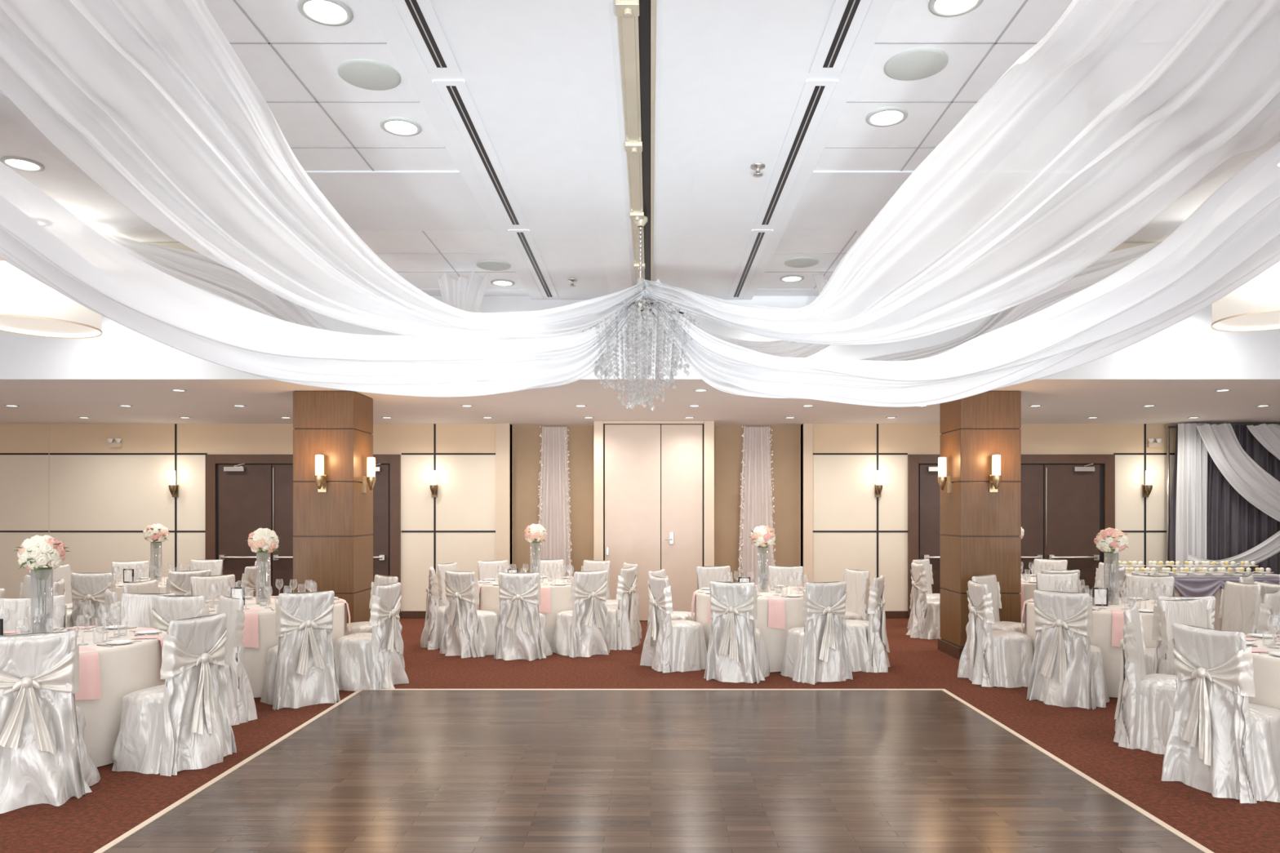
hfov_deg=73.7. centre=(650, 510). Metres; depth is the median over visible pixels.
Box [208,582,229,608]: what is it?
glasses
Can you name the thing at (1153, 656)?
banquet chair
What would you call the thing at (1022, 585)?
napkins
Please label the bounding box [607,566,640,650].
banquet chair
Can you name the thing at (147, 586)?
banquet chair
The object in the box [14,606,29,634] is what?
glasses
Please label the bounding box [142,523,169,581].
flower centerpiece
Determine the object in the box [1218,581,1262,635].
banquet chair
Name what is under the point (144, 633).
plates
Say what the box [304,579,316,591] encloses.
glasses
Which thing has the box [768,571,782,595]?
glasses
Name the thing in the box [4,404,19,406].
recessed light
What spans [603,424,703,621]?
door
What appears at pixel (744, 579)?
frame
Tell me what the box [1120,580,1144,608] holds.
glasses
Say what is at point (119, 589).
banquet table
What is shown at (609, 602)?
banquet chair
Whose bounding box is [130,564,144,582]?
glasses
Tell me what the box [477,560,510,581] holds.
banquet chair
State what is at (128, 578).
frame
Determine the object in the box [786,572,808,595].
glasses
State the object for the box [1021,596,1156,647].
napkins
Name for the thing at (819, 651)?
banquet chair
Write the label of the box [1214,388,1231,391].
recessed light
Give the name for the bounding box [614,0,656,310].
track
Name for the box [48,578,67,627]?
banquet chair
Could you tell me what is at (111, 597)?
banquet chair
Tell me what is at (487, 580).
plates
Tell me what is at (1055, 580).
glasses
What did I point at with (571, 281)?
sprinkler
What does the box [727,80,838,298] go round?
ceiling vent
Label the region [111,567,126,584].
glasses
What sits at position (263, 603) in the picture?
glasses
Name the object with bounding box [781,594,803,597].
plates
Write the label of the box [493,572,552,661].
banquet chair
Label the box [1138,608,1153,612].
plates
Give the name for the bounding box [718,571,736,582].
glasses
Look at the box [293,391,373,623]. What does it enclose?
wood column
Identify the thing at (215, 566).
banquet chair
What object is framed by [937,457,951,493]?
wall sconce
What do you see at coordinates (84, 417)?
recessed light
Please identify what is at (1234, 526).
curtain
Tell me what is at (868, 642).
banquet chair
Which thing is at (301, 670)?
banquet chair
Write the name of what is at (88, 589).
banquet chair
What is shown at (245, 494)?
door
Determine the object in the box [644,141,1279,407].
drape
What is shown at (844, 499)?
wall
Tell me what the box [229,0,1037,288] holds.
grid
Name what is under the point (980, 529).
wood column
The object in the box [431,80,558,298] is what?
ceiling vent
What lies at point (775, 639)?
banquet table
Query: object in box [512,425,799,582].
wall
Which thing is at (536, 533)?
flower centerpiece
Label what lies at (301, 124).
ceiling
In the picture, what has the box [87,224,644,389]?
drape
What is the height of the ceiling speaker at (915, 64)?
0.014 m
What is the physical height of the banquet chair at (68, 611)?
0.952 m
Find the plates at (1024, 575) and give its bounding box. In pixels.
[1022,574,1035,582]
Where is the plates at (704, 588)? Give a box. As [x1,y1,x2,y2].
[700,587,710,593]
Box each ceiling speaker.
[337,58,400,90]
[476,260,511,271]
[784,257,818,267]
[884,47,948,80]
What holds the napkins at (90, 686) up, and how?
on the banquet table at (125, 669)
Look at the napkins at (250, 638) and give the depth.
7.46 m
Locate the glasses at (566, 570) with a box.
[555,564,573,582]
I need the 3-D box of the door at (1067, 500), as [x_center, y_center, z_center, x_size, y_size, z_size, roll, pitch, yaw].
[5.500,0.400,12.993,3.140,2.500,0.112,0,0,0]
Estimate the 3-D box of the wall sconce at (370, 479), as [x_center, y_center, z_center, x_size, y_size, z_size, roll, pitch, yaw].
[-3.210,-0.403,9.740,0.140,0.405,0.100,0,0,0]
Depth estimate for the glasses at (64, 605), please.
6.24 m
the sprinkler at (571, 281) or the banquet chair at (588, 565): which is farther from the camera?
the banquet chair at (588, 565)
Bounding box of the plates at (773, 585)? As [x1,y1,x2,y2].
[769,584,788,587]
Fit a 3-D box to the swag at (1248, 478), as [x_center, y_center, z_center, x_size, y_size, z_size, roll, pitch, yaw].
[9.198,-0.391,12.495,2.305,1.784,0.210,0,0,3]
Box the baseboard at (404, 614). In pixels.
[400,610,907,617]
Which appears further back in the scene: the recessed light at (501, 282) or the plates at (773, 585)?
the plates at (773, 585)
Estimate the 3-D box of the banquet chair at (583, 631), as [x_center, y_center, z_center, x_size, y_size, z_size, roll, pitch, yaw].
[-0.776,1.172,9.890,0.605,0.952,0.618,0,0,-39]
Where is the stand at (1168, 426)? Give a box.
[1165,423,1279,567]
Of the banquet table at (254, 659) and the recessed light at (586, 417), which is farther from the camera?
the recessed light at (586, 417)
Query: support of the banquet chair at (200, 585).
on the floor
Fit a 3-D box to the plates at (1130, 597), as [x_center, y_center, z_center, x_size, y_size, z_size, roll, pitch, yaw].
[4.830,0.889,8.510,0.235,0.015,0.319,0,0,24]
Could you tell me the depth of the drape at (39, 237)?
4.72 m
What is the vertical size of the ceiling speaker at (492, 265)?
0.014 m
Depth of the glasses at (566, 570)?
10.67 m
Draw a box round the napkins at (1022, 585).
[1019,582,1024,608]
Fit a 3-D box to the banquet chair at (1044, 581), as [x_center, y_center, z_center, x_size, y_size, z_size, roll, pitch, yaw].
[4.476,1.173,9.225,0.598,0.950,0.614,0,0,3]
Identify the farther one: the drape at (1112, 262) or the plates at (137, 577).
the plates at (137, 577)
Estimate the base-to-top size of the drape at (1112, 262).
1.376 m
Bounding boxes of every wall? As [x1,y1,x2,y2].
[0,423,511,611]
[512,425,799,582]
[800,423,1176,610]
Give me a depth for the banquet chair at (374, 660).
7.85 m
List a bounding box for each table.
[3,626,167,767]
[115,577,168,604]
[205,596,346,697]
[477,577,573,648]
[694,585,805,671]
[1021,574,1036,622]
[1024,596,1156,697]
[1124,573,1279,630]
[1245,634,1279,710]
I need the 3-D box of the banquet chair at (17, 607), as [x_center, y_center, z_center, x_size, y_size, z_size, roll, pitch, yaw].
[-4.849,1.173,6.704,0.613,0.949,0.613,0,0,-40]
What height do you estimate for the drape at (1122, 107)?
1.246 m
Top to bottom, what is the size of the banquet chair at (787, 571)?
0.955 m
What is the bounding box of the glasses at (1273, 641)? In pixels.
[1262,613,1279,648]
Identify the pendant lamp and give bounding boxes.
[0,258,102,338]
[1211,261,1279,332]
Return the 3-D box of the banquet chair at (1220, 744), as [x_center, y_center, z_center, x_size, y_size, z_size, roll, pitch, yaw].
[3.467,1.173,5.106,0.613,0.949,0.613,0,0,-18]
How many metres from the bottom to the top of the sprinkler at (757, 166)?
0.062 m
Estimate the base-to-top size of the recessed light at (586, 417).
0.012 m
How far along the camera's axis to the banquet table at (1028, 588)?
10.46 m
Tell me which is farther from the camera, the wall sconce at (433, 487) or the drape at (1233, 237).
the wall sconce at (433, 487)
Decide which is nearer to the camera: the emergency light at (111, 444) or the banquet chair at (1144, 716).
the banquet chair at (1144, 716)
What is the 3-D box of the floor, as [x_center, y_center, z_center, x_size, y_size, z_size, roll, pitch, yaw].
[0.000,1.689,5.250,21.000,0.122,16.500,0,0,0]
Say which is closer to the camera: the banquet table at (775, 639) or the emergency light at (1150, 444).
the banquet table at (775, 639)
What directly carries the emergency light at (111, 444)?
attached to the wall at (88, 492)
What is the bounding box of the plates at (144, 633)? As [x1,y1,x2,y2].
[133,630,161,635]
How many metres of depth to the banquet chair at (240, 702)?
6.64 m
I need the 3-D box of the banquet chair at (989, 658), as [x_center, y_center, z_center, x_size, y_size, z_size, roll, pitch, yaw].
[3.335,1.173,8.219,0.626,0.950,0.613,0,0,1]
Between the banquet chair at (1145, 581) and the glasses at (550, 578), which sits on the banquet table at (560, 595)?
the glasses at (550, 578)
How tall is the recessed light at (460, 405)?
0.012 m
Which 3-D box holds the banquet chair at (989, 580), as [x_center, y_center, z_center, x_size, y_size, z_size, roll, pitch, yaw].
[3.653,1.172,8.932,0.605,0.952,0.618,0,0,-40]
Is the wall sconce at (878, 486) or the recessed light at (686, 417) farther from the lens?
the wall sconce at (878, 486)
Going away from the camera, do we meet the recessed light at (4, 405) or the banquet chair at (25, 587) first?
the banquet chair at (25, 587)
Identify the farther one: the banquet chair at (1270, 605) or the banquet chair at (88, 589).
the banquet chair at (88, 589)
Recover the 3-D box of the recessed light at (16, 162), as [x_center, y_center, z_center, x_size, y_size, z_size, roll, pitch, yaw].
[-3.930,-2.164,5.340,0.225,0.012,0.225,0,0,0]
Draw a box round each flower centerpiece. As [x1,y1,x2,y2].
[13,534,70,633]
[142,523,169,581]
[246,528,279,604]
[523,524,546,579]
[749,525,777,591]
[1019,527,1024,538]
[1093,527,1128,604]
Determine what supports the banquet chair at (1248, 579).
on the floor
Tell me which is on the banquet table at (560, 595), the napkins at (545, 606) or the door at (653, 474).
the napkins at (545, 606)
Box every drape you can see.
[0,0,647,341]
[0,161,644,397]
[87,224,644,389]
[436,271,489,312]
[643,0,1279,345]
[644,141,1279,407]
[655,271,830,357]
[656,241,1162,399]
[1175,423,1207,573]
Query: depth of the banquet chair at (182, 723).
5.43 m
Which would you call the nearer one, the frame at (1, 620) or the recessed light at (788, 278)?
the frame at (1, 620)
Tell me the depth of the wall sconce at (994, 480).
9.30 m
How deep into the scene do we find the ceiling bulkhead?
4.50 m
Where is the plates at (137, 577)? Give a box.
[115,577,166,586]
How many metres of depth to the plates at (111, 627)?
6.48 m
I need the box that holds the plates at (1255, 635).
[1245,633,1279,656]
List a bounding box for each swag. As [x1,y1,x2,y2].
[1183,530,1279,573]
[1195,422,1279,521]
[1246,423,1279,460]
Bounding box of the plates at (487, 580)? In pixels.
[477,578,498,585]
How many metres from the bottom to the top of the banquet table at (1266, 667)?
0.745 m
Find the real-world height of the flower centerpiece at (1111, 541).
0.723 m
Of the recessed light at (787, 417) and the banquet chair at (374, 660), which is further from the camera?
the recessed light at (787, 417)
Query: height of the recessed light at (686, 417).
0.012 m
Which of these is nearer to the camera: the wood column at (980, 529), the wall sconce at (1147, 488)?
the wood column at (980, 529)
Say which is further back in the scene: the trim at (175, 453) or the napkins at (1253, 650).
the trim at (175, 453)
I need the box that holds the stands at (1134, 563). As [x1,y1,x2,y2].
[1112,560,1273,576]
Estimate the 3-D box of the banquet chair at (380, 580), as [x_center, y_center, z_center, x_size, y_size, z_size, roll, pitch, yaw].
[-2.947,1.171,8.920,0.597,0.955,0.590,0,0,44]
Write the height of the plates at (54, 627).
0.015 m
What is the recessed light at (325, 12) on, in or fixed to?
in the ceiling at (301, 124)
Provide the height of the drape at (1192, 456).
2.940 m
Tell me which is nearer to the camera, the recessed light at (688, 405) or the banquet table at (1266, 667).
the banquet table at (1266, 667)
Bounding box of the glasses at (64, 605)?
[53,604,65,631]
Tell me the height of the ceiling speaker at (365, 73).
0.014 m
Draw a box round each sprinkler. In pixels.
[567,278,577,287]
[750,162,764,177]
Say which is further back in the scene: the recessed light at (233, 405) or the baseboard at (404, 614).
the baseboard at (404, 614)
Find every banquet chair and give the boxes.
[0,588,4,598]
[0,595,66,631]
[0,631,100,813]
[19,574,53,598]
[27,569,72,627]
[43,564,72,609]
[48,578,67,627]
[69,573,115,626]
[101,588,119,626]
[111,560,150,580]
[111,613,236,776]
[115,593,175,627]
[122,579,161,593]
[151,595,209,634]
[165,569,211,595]
[188,560,222,575]
[190,574,237,599]
[214,595,257,725]
[240,564,265,596]
[254,560,268,595]
[260,590,340,710]
[333,582,408,691]
[346,574,398,635]
[420,566,445,649]
[436,562,460,606]
[440,570,497,657]
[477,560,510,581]
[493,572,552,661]
[531,559,564,577]
[551,570,609,657]
[581,560,611,599]
[605,562,641,639]
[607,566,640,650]
[640,575,707,672]
[646,568,694,631]
[696,565,732,590]
[703,581,769,683]
[765,565,804,586]
[780,581,853,684]
[841,568,870,621]
[844,575,890,672]
[906,558,939,627]
[906,562,941,639]
[957,580,1033,688]
[972,574,1024,633]
[1026,590,1110,710]
[1031,558,1067,574]
[1035,573,1080,592]
[1040,569,1079,581]
[1093,562,1119,587]
[1106,566,1125,597]
[1113,604,1176,754]
[1124,574,1174,599]
[1143,595,1215,675]
[1159,598,1212,675]
[1160,622,1279,803]
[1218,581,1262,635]
[1238,574,1253,583]
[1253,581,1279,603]
[1256,590,1279,634]
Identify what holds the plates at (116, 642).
on the banquet table at (125, 669)
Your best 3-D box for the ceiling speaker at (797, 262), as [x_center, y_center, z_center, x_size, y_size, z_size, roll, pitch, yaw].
[1.320,-2.163,7.460,0.300,0.014,0.300,0,0,0]
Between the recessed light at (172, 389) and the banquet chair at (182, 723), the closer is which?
the banquet chair at (182, 723)
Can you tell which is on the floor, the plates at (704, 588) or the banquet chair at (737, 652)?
the banquet chair at (737, 652)
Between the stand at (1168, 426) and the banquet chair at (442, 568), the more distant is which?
the stand at (1168, 426)
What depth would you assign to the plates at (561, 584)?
10.24 m
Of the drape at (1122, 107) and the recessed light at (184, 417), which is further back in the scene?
the recessed light at (184, 417)
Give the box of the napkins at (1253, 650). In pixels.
[1245,633,1279,652]
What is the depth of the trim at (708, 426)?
12.60 m
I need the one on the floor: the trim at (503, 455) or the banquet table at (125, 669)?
the banquet table at (125, 669)
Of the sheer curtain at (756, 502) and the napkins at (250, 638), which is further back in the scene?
the sheer curtain at (756, 502)
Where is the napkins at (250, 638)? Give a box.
[206,595,350,648]
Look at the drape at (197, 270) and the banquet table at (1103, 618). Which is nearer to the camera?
the drape at (197, 270)
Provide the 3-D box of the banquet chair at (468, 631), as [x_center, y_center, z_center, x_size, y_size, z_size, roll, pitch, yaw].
[-2.047,1.172,9.837,0.605,0.952,0.618,0,0,32]
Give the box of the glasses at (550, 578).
[533,563,555,584]
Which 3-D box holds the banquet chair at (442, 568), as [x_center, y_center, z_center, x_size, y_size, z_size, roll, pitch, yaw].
[-2.471,1.171,11.081,0.615,0.955,0.591,0,0,19]
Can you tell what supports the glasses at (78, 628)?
on the banquet table at (125, 669)
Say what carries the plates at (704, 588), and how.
on the banquet table at (775, 639)
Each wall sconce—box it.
[168,470,178,497]
[314,454,326,492]
[361,457,375,493]
[430,470,437,497]
[875,470,882,497]
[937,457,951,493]
[988,454,1001,492]
[1142,470,1152,497]
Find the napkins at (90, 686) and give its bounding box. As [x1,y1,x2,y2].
[3,626,165,700]
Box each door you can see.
[204,454,400,617]
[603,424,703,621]
[907,454,1115,618]
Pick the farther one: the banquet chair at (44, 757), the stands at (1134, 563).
the stands at (1134, 563)
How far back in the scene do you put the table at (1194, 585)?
11.17 m
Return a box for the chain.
[633,216,647,292]
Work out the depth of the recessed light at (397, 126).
4.81 m
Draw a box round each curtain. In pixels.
[536,426,572,577]
[737,425,775,585]
[1168,423,1279,574]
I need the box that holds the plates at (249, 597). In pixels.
[206,595,339,612]
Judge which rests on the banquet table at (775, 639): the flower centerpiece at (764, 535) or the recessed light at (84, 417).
the flower centerpiece at (764, 535)
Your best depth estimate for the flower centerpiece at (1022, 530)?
11.11 m
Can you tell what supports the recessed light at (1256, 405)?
in the ceiling at (39, 402)
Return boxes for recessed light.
[0,155,44,172]
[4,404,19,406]
[77,416,90,418]
[118,404,133,406]
[170,388,186,391]
[178,416,191,418]
[232,404,246,406]
[280,416,292,418]
[297,0,352,26]
[380,116,421,136]
[460,404,473,406]
[490,279,514,286]
[574,404,586,406]
[582,416,594,418]
[684,416,694,418]
[688,404,700,406]
[693,388,707,391]
[779,275,804,282]
[784,416,795,418]
[801,404,814,406]
[865,106,907,126]
[885,416,897,418]
[928,0,983,17]
[1028,404,1042,406]
[1086,416,1098,418]
[1142,404,1156,406]
[1186,416,1199,418]
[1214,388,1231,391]
[1255,404,1270,406]
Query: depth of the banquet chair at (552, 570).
11.96 m
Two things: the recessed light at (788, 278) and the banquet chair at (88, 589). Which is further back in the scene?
the banquet chair at (88, 589)
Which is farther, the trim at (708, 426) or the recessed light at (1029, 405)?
the trim at (708, 426)
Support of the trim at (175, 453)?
attached to the wall at (88, 492)
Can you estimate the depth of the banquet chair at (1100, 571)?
11.27 m
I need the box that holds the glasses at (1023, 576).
[1021,563,1053,581]
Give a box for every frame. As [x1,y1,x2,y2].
[0,618,3,635]
[123,568,133,582]
[230,586,244,604]
[507,568,518,573]
[738,577,750,582]
[1092,587,1107,605]
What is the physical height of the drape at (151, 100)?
1.250 m
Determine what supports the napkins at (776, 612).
on the banquet table at (775, 639)
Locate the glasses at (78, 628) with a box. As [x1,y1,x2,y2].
[75,605,89,644]
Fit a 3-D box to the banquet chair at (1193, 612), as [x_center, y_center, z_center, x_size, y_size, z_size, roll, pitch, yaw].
[4.204,1.171,6.460,0.591,0.955,0.615,0,0,-19]
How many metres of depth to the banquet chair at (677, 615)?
9.69 m
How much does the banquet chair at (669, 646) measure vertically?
0.955 m
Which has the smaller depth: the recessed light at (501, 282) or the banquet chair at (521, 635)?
the recessed light at (501, 282)
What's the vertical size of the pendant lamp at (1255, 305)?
0.805 m
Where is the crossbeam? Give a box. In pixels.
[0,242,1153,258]
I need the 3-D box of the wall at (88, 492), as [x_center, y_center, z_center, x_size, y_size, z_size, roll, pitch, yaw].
[-6.325,0.165,13.150,8.350,2.970,0.200,0,0,0]
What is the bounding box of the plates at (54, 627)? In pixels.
[34,626,66,631]
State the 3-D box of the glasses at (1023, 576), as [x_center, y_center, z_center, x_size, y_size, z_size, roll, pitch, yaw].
[4.750,0.797,11.200,0.961,0.199,0.959,0,0,-26]
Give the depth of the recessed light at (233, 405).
10.72 m
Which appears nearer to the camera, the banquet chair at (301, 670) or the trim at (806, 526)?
the banquet chair at (301, 670)
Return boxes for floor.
[0,617,1279,852]
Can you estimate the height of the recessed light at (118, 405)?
0.012 m
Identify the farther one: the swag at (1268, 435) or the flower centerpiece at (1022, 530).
the swag at (1268, 435)
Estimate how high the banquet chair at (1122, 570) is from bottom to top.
0.955 m
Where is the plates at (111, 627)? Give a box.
[96,625,137,630]
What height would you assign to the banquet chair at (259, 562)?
0.952 m
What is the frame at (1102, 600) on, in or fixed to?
on the banquet table at (1103, 618)
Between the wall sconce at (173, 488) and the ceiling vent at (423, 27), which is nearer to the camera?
the ceiling vent at (423, 27)
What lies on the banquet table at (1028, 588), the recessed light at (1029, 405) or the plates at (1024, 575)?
the plates at (1024, 575)
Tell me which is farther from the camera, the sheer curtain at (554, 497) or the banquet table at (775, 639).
the sheer curtain at (554, 497)
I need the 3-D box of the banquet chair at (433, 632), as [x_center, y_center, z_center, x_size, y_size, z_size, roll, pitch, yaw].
[-2.480,1.173,10.383,0.620,0.949,0.630,0,0,-16]
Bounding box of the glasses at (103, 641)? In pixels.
[91,604,127,643]
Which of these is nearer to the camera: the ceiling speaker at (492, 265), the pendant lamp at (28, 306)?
the pendant lamp at (28, 306)
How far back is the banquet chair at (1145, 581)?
9.03 m
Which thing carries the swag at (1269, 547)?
attached to the curtain at (1234, 526)
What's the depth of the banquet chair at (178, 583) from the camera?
9.73 m
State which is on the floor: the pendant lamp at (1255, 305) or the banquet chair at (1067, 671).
the banquet chair at (1067, 671)
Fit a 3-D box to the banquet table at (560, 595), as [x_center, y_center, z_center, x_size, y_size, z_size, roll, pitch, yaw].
[-1.453,1.270,10.737,1.527,0.745,1.516,0,0,24]
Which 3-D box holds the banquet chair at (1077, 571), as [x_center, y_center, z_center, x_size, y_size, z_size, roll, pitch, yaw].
[4.763,1.173,10.119,0.613,0.950,0.626,0,0,-2]
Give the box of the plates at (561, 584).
[550,582,571,586]
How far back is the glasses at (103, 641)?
6.03 m
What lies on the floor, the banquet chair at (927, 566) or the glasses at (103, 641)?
the banquet chair at (927, 566)
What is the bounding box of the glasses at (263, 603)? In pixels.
[259,587,267,608]
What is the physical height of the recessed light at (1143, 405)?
0.012 m
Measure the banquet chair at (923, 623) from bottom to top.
0.955 m
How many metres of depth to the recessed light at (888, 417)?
12.06 m
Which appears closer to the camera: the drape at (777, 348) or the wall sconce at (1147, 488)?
the drape at (777, 348)
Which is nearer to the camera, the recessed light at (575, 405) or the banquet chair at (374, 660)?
the banquet chair at (374, 660)
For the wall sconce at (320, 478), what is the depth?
9.30 m
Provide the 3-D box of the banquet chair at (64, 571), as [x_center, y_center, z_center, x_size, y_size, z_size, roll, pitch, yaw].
[-7.285,1.173,10.725,0.626,0.950,0.613,0,0,2]
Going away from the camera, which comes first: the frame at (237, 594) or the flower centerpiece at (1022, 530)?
the frame at (237, 594)
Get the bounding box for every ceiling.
[0,0,1279,288]
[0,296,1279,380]
[0,380,1279,425]
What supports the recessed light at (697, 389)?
in the ceiling at (39, 402)
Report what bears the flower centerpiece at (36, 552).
on the banquet table at (125, 669)
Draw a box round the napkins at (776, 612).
[691,585,805,629]
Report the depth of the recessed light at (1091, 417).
12.06 m
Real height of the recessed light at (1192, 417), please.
0.012 m
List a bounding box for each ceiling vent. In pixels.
[390,0,461,73]
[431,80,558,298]
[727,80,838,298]
[808,0,874,73]
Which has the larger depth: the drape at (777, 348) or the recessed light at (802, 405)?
the recessed light at (802, 405)
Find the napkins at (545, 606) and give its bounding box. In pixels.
[476,577,571,613]
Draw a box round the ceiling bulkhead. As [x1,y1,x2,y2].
[554,0,718,293]
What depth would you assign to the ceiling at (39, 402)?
10.57 m
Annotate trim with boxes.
[0,423,1174,577]
[495,423,512,568]
[593,421,714,566]
[800,423,813,586]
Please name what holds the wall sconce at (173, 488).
attached to the wall at (88, 492)
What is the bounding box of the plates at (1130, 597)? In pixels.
[1121,596,1149,600]
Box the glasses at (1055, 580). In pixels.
[1054,580,1089,592]
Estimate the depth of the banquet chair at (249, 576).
10.56 m
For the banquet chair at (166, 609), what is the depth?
6.92 m
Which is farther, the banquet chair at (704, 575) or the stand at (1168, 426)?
the stand at (1168, 426)
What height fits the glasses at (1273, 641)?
0.199 m
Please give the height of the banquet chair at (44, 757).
0.955 m
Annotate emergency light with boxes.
[106,438,122,447]
[1146,438,1162,447]
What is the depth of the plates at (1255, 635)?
5.94 m
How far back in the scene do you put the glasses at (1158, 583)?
8.02 m
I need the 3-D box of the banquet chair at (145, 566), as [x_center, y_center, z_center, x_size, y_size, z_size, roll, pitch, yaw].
[-6.950,1.172,11.456,0.618,0.952,0.605,0,0,44]
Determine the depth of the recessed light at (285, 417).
12.06 m
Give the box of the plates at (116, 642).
[96,640,141,646]
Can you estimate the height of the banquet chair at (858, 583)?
0.955 m
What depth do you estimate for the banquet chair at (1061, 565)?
12.06 m
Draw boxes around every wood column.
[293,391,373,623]
[937,391,1021,659]
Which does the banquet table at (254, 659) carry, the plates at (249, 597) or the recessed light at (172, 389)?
the plates at (249, 597)
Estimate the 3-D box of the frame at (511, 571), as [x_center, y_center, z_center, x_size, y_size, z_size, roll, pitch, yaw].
[-1.718,0.812,10.614,0.130,0.170,0.070,0,0,-19]
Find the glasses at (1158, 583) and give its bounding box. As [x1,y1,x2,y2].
[1149,582,1166,597]
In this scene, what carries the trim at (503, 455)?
attached to the wall at (88, 492)
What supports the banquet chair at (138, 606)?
on the floor
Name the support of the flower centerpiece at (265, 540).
on the banquet table at (254, 659)

